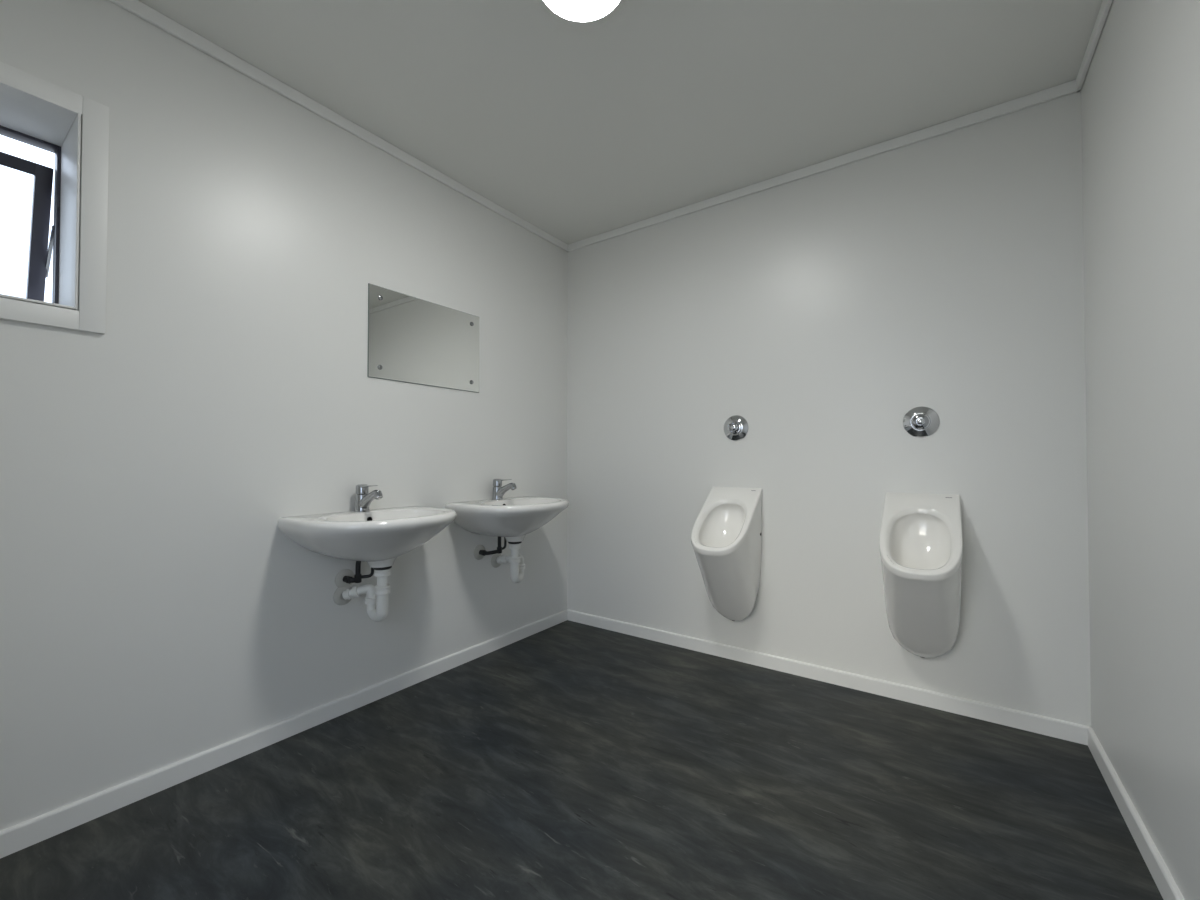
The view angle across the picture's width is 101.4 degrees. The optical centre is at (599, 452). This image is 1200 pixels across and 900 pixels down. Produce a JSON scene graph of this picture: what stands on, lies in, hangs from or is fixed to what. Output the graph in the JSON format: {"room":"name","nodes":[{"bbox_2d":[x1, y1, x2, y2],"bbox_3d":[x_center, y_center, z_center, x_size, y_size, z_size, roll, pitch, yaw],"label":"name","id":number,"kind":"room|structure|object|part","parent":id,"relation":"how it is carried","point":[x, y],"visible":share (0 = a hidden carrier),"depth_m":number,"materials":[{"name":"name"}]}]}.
{"room":"public restroom","nodes":[
{"label":"public restroom","id":0,"kind":"room"},
{"bbox_2d":[0,0,567,830],"bbox_3d":[-1.050,-0.152,2.046,0.110,2.390,2.760,-1,-1,35],"label":"wall","id":1,"kind":"structure","parent":0,"point":[157,611],"depth_m":1.66,"materials":[{"name":"white paint"}]},
{"bbox_2d":[0,61,108,333],"bbox_3d":[-1.779,-0.670,1.314,0.474,0.658,0.582,-1,-1,35],"label":"window","id":2,"kind":"structure","parent":1,"relation":"in","point":[35,111],"depth_m":1.40,"materials":[{"name":"white"}]},
{"bbox_3d":[-1.895,-0.668,1.396,0.190,0.446,0.436,-1,-1,35],"label":"sash","id":3,"kind":"part","parent":2,"relation":"part of","materials":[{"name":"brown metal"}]},
{"bbox_3d":[-1.811,-0.673,1.336,0.047,0.551,0.468,-1,-1,35],"label":"frame","id":4,"kind":"part","parent":2,"relation":"part of","materials":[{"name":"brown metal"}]},
{"bbox_3d":[-1.741,-0.633,1.556,0.149,0.132,0.010,-1,-1,35],"label":"stay arm","id":5,"kind":"part","parent":2,"relation":"part of","materials":[{"name":"silver metal"}]},
{"bbox_2d":[0,609,566,858],"bbox_3d":[-1.000,1.010,1.992,0.012,0.064,2.760,-1,-1,35],"label":"baseboard","id":6,"kind":"structure","parent":1,"relation":"attached to","point":[20,836],"depth_m":1.63,"materials":[{"name":"white"}]},
{"bbox_2d":[109,0,567,250],"bbox_3d":[-0.999,-1.326,2.030,0.015,0.044,2.760,-1,-1,35],"label":"crown molding","id":7,"kind":"structure","parent":1,"relation":"attached to","point":[136,7],"depth_m":1.86,"materials":[{"name":"white"}]},
{"bbox_2d":[335,561,373,586],"bbox_3d":[-0.979,0.462,1.971,0.134,0.169,0.068,0,-1,4],"label":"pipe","id":8,"kind":"object","parent":1,"relation":"attached to","point":[345,577],"visible":0.81,"depth_m":1.96,"materials":[{"name":"black plastic"}]},
{"bbox_2d":[278,506,456,567],"bbox_3d":[-0.825,0.339,1.888,0.428,0.204,0.584,-1,-1,35],"label":"basin","id":9,"kind":"object","parent":1,"relation":"attached to","point":[376,537],"visible":1,"depth_m":1.76,"materials":[{"name":"white ceramic"}]},
{"bbox_2d":[333,566,391,621],"bbox_3d":[-0.928,0.555,1.950,0.232,0.222,0.086,0,-1,14],"label":"trap","id":10,"kind":"object","parent":9,"relation":"attached to","point":[376,600],"visible":0.97,"depth_m":1.93,"materials":[{"name":"white plastic"}]},
{"bbox_2d":[342,584,375,599],"bbox_3d":[-0.961,0.558,1.965,0.126,0.060,0.034,0,-1,-2],"label":"outlet","id":11,"kind":"object","parent":10,"relation":"attached to","point":[349,592],"depth_m":1.95,"materials":[{"name":"white plastic"}]},
{"bbox_2d":[354,484,382,511],"bbox_3d":[-0.919,0.185,1.957,0.165,0.112,0.060,-1,-1,35],"label":"mixer tap","id":12,"kind":"object","parent":9,"relation":"on","point":[363,500],"visible":1,"depth_m":1.96,"materials":[{"name":"silver metal"}]},
{"bbox_3d":[-0.923,0.193,1.959,0.127,0.091,0.044,-1,-1,35],"label":"spout","id":13,"kind":"part","parent":12,"relation":"part of","materials":[{"name":"silver metal"}]},
{"bbox_3d":[-0.925,0.138,1.962,0.101,0.015,0.038,-1,-1,35],"label":"blade","id":14,"kind":"part","parent":12,"relation":"part of","materials":[{"name":"silver metal"}]},
{"bbox_2d":[367,283,478,392],"bbox_3d":[-0.797,-0.509,2.304,0.012,0.394,0.599,-1,-1,35],"label":"mirror","id":15,"kind":"object","parent":1,"relation":"attached to","point":[411,339],"visible":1,"depth_m":2.27,"materials":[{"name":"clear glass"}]},
{"bbox_2d":[474,537,506,559],"bbox_3d":[-0.569,0.472,2.562,0.069,0.169,0.169,-1,-1,35],"label":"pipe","id":16,"kind":"object","parent":1,"relation":"attached to","point":[480,551],"visible":0.74,"depth_m":2.54,"materials":[{"name":"black plastic"}]},
{"bbox_2d":[445,496,568,541],"bbox_3d":[-0.406,0.349,2.481,0.428,0.204,0.584,-1,-1,35],"label":"basin","id":17,"kind":"object","parent":1,"relation":"attached to","point":[512,518],"visible":0.99,"depth_m":2.34,"materials":[{"name":"white ceramic"}]},
{"bbox_2d":[492,479,516,499],"bbox_3d":[-0.497,0.195,2.555,0.165,0.112,0.060,-1,-1,35],"label":"mixer tap","id":18,"kind":"object","parent":17,"relation":"on","point":[499,491],"visible":0.98,"depth_m":2.56,"materials":[{"name":"silver metal"}]},
{"bbox_3d":[-0.500,0.203,2.557,0.127,0.091,0.044,-1,-1,35],"label":"spout","id":19,"kind":"part","parent":18,"relation":"part of","materials":[{"name":"silver metal"}]},
{"bbox_2d":[491,541,524,582],"bbox_3d":[-0.474,0.566,2.575,0.206,0.222,0.130,-1,-1,35],"label":"trap","id":20,"kind":"object","parent":17,"relation":"attached to","point":[517,566],"visible":0.97,"depth_m":2.50,"materials":[{"name":"white plastic"}]},
{"bbox_2d":[496,554,523,564],"bbox_3d":[-0.475,0.566,2.607,0.157,0.058,0.034,0,-1,20],"label":"outlet","id":21,"kind":"object","parent":20,"relation":"attached to","point":[500,559],"depth_m":2.60,"materials":[{"name":"white plastic"}]},
{"bbox_2d":[0,620,1162,899],"bbox_3d":[-0.029,1.071,1.305,2.610,0.080,2.980,-1,-1,35],"label":"floor","id":22,"kind":"structure","parent":0,"point":[566,760],"depth_m":1.44,"materials":[{"name":"grey stone"}]},
{"bbox_2d":[138,0,1102,243],"bbox_3d":[-0.029,-1.399,1.345,2.610,0.080,2.980,-1,-1,35],"label":"ceiling","id":23,"kind":"structure","parent":0,"point":[645,109],"depth_m":1.78,"materials":[{"name":"white paint"}]},
{"bbox_2d":[543,0,620,21],"bbox_3d":[-0.054,-1.334,1.386,0.256,0.048,0.256,-1,-1,35],"label":"ceiling light","id":24,"kind":"object","parent":23,"relation":"attached to","point":[571,10],"visible":1,"depth_m":1.46,"materials":[{"name":"white plastic"}]},
{"bbox_2d":[567,91,1090,726],"bbox_3d":[0.799,-0.145,2.497,2.610,2.390,0.110,-1,-1,35],"label":"wall","id":25,"kind":"structure","parent":0,"point":[944,273],"depth_m":2.18,"materials":[{"name":"white paint"}]},
{"bbox_2d":[691,487,761,620],"bbox_3d":[0.593,0.508,2.350,0.266,0.663,0.349,-1,-1,35],"label":"urinal","id":26,"kind":"object","parent":25,"relation":"attached to","point":[726,535],"visible":1,"depth_m":2.35,"materials":[{"name":"white ceramic"}]},
{"bbox_2d":[724,415,747,440],"bbox_3d":[0.681,-0.124,2.488,0.129,0.129,0.040,-1,-1,35],"label":"button","id":27,"kind":"object","parent":25,"relation":"attached to","point":[736,426],"visible":1,"depth_m":2.48,"materials":[{"name":"silver metal"}]},
{"bbox_2d":[566,79,1081,251],"bbox_3d":[0.763,-1.319,2.465,2.390,0.044,0.015,-1,-1,35],"label":"crown molding","id":28,"kind":"structure","parent":25,"relation":"attached to","point":[1067,88],"depth_m":2.19,"materials":[{"name":"white"}]},
{"bbox_2d":[567,609,1088,744],"bbox_3d":[0.764,1.017,2.428,2.390,0.064,0.012,-1,-1,35],"label":"baseboard","id":29,"kind":"structure","parent":25,"relation":"attached to","point":[1065,730],"depth_m":2.15,"materials":[{"name":"white"}]},
{"bbox_2d":[879,492,962,657],"bbox_3d":[1.235,0.501,1.896,0.266,0.663,0.349,-1,-1,35],"label":"urinal","id":30,"kind":"object","parent":25,"relation":"attached to","point":[921,540],"visible":1,"depth_m":1.91,"materials":[{"name":"white ceramic"}]},
{"bbox_2d":[903,406,939,436],"bbox_3d":[1.326,-0.126,2.032,0.129,0.129,0.040,-1,-1,35],"label":"button","id":31,"kind":"object","parent":25,"relation":"attached to","point":[921,421],"visible":1,"depth_m":2.03,"materials":[{"name":"silver metal"}]},
{"bbox_2d":[1081,0,1199,899],"bbox_3d":[0.960,-0.176,0.559,0.110,2.390,2.870,-1,-1,35],"label":"wall","id":32,"kind":"structure","parent":0,"point":[1140,92],"depth_m":1.23,"materials":[{"name":"white paint"}]},
{"bbox_2d":[1076,0,1112,92],"bbox_3d":[0.941,-1.348,0.659,0.015,0.044,2.760,-1,-1,35],"label":"crown molding","id":33,"kind":"structure","parent":32,"relation":"attached to","point":[1105,7],"depth_m":1.58,"materials":[{"name":"white"}]},
{"bbox_2d":[1087,726,1184,899],"bbox_3d":[0.942,0.988,0.620,0.012,0.064,2.760,-1,-1,35],"label":"baseboard","id":34,"kind":"structure","parent":32,"relation":"attached to","point":[1168,889],"depth_m":1.30,"materials":[{"name":"white"}]}
]}

